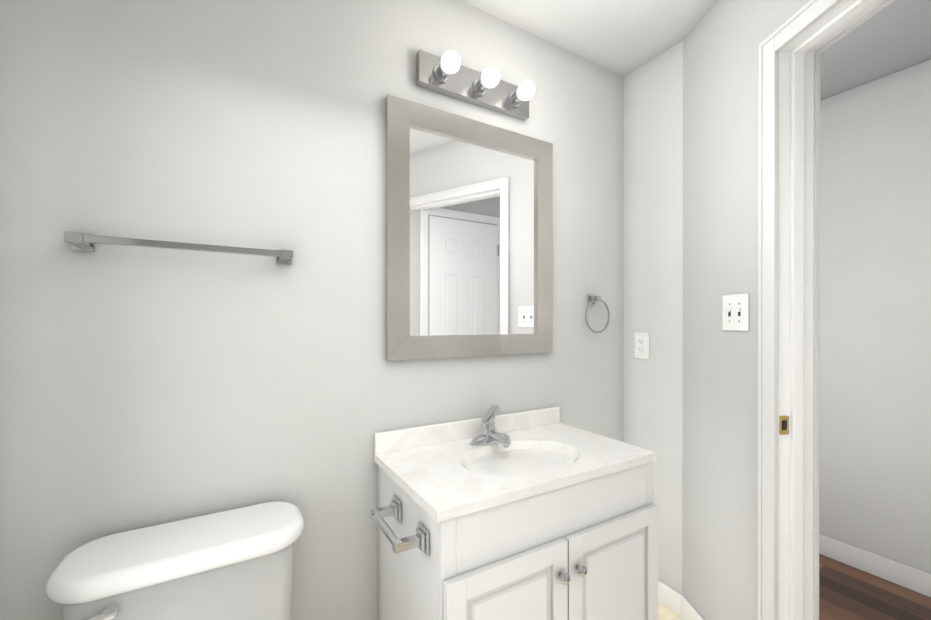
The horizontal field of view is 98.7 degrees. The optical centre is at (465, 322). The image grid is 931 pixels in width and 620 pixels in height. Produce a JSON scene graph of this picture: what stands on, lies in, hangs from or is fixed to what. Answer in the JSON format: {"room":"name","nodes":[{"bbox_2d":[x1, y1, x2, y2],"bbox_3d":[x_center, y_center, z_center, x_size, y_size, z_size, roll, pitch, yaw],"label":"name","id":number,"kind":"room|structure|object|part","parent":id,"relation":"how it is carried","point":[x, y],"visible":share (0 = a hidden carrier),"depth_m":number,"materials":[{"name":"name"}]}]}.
{"room":"bathroom","nodes":[
{"label":"bathroom","id":0,"kind":"room"},
{"bbox_2d":[0,0,623,619],"bbox_3d":[-0.250,0.025,1.419,2.532,2.440,0.116,0,0,-30],"label":"wall","id":1,"kind":"structure","parent":0,"point":[146,386],"depth_m":1.13,"materials":[{"name":"paint"}]},
{"bbox_2d":[64,231,292,264],"bbox_3d":[-0.707,-0.192,1.039,0.482,0.042,0.074,0,0,-30],"label":"rail","id":2,"kind":"object","parent":1,"relation":"attached to","point":[77,241],"visible":1,"depth_m":0.98,"materials":[{"name":"silver metal"}]},
{"bbox_2d":[385,94,552,360],"bbox_3d":[0.050,-0.315,1.513,0.726,0.882,0.022,0,0,-30],"label":"mirror","id":3,"kind":"object","parent":1,"relation":"attached to","point":[468,237],"visible":0.98,"depth_m":1.48,"materials":[{"name":"grey mirror"}]},
{"bbox_3d":[0.046,-0.315,1.519,0.572,0.728,0.004,0,0,-30],"label":"glass","id":4,"kind":"part","parent":3,"relation":"part of","materials":[{"name":"white"}]},
{"bbox_2d":[416,50,534,120],"bbox_3d":[0.070,-0.879,1.454,0.482,0.112,0.142,0,0,-30],"label":"sconce","id":5,"kind":"object","parent":1,"relation":"attached to","point":[447,74],"visible":1,"depth_m":1.46,"materials":[{"name":"silver metal"}]},
{"bbox_2d":[585,294,609,332],"bbox_3d":[0.586,-0.041,1.813,0.157,0.178,0.049,0,0,-30],"label":"towel ring","id":6,"kind":"object","parent":1,"relation":"attached to","point":[592,298],"visible":1,"depth_m":1.81,"materials":[{"name":"silver metal"}]},
{"bbox_2d":[623,40,682,593],"bbox_3d":[0.911,0.024,1.827,0.116,2.440,0.356,0,0,-30],"label":"wall","id":7,"kind":"structure","parent":0,"point":[653,251],"depth_m":1.79,"materials":[{"name":"paint"}]},
{"bbox_2d":[634,332,648,358],"bbox_3d":[0.819,0.106,1.860,0.008,0.122,0.076,0,0,-30],"label":"electrical outlet plate","id":8,"kind":"object","parent":7,"relation":"attached to","point":[641,349],"visible":1,"depth_m":1.86,"materials":[{"name":"white plastic"}]},
{"bbox_2d":[658,602,682,619],"bbox_3d":[0.878,1.295,1.425,5.400,0.100,4.700,0,0,-30],"label":"floor","id":9,"kind":"structure","parent":0,"point":[665,613],"depth_m":1.71,"materials":[{"name":"plastic"}]},
{"bbox_2d":[45,501,303,619],"bbox_3d":[-0.534,0.878,0.758,0.494,0.737,0.716,0,0,-30],"label":"toilet","id":10,"kind":"object","parent":9,"relation":"on","point":[236,564],"visible":1,"depth_m":0.91,"materials":[{"name":"white ceramic"}]},
{"bbox_3d":[-0.739,0.592,0.806,0.057,0.024,0.026,0,0,-30],"label":"handle","id":11,"kind":"part","parent":10,"relation":"part of","materials":[{"name":"silver metal"}]},
{"bbox_2d":[370,405,657,619],"bbox_3d":[0.148,0.777,1.285,0.879,0.937,0.517,0,0,-30],"label":"bathroom vanity","id":12,"kind":"object","parent":9,"relation":"on","point":[538,514],"visible":1,"depth_m":1.14,"materials":[{"name":"paint"}]},
{"bbox_2d":[469,405,510,447],"bbox_3d":[0.107,0.368,1.411,0.170,0.121,0.172,0,0,-30],"label":"faucet","id":13,"kind":"object","parent":12,"relation":"on","point":[490,438],"depth_m":1.41,"materials":[{"name":"silver metal"}]},
{"bbox_3d":[0.289,0.859,1.115,0.778,0.523,0.019,0,0,-30],"label":"door","id":14,"kind":"part","parent":12,"relation":"part of","materials":[{"name":"paint"}]},
{"bbox_3d":[0.291,0.682,1.087,0.095,0.031,0.031,0,0,-30],"label":"knob","id":15,"kind":"part","parent":12,"relation":"part of","materials":[{"name":"silver metal"}]},
{"bbox_2d":[460,0,930,100],"bbox_3d":[0.957,-1.243,1.284,5.400,0.104,5.013,0,0,-30],"label":"ceiling","id":16,"kind":"structure","parent":0,"point":[623,38],"depth_m":1.65,"materials":[{"name":"paint"}]},
{"bbox_2d":[682,0,809,619],"bbox_3d":[1.017,0.025,1.061,0.116,2.440,1.280,0,0,-3],"label":"wall","id":17,"kind":"structure","parent":0,"point":[723,40],"depth_m":1.46,"materials":[{"name":"paint"}]},
{"bbox_2d":[658,580,703,619],"bbox_3d":[0.326,1.201,0.643,2.096,0.092,1.809,0,0,-30],"label":"baseboard","id":18,"kind":"structure","parent":17,"relation":"attached to","point":[678,603],"depth_m":1.71,"materials":[{"name":"paint"}]},
{"bbox_2d":[722,293,748,330],"bbox_3d":[0.935,-0.035,1.388,0.058,0.126,0.109,0,0,-30],"label":"switch plate","id":19,"kind":"object","parent":17,"relation":"in","point":[735,312],"visible":1,"depth_m":1.38,"materials":[{"name":"white plastic"}]},
{"bbox_2d":[758,0,894,619],"bbox_3d":[1.030,0.185,0.831,0.156,2.122,0.884,0,0,-3],"label":"door frame","id":20,"kind":"structure","parent":17,"relation":"attached to","point":[796,317],"depth_m":1.22,"materials":[{"name":"paint"}]},
{"bbox_2d":[779,416,788,434],"bbox_3d":[0.970,0.312,1.218,0.030,0.057,0.002,0,0,-3],"label":"strike plate","id":21,"kind":"object","parent":20,"relation":"in","point":[783,425],"visible":1,"depth_m":1.22,"materials":[{"name":"gold metal"}]},
{"bbox_3d":[1.030,0.185,0.831,0.156,2.122,0.884,0,0,-3],"label":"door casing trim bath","id":22,"kind":"part","parent":20,"relation":"part of","materials":[{"name":"white wood"}]},
{"bbox_2d":[819,554,930,619],"bbox_3d":[1.591,1.242,1.663,3.928,0.004,5.011,0,0,-30],"label":"floor","id":23,"kind":"structure","parent":0,"point":[847,592],"depth_m":1.80,"materials":[{"name":"brown wood"}]},
{"bbox_2d":[819,60,930,573],"bbox_3d":[1.989,0.023,2.132,0.116,2.440,4.600,0,0,-30],"label":"wall","id":24,"kind":"structure","parent":0,"point":[875,334],"depth_m":1.96,"materials":[{"name":"paint"}]},
{"bbox_2d":[819,534,930,596],"bbox_3d":[1.593,1.189,2.679,0.017,0.105,3.260,0,0,-30],"label":"baseboard","id":25,"kind":"structure","parent":24,"relation":"attached to","point":[913,579],"depth_m":1.95,"materials":[{"name":"paint"}]}
]}

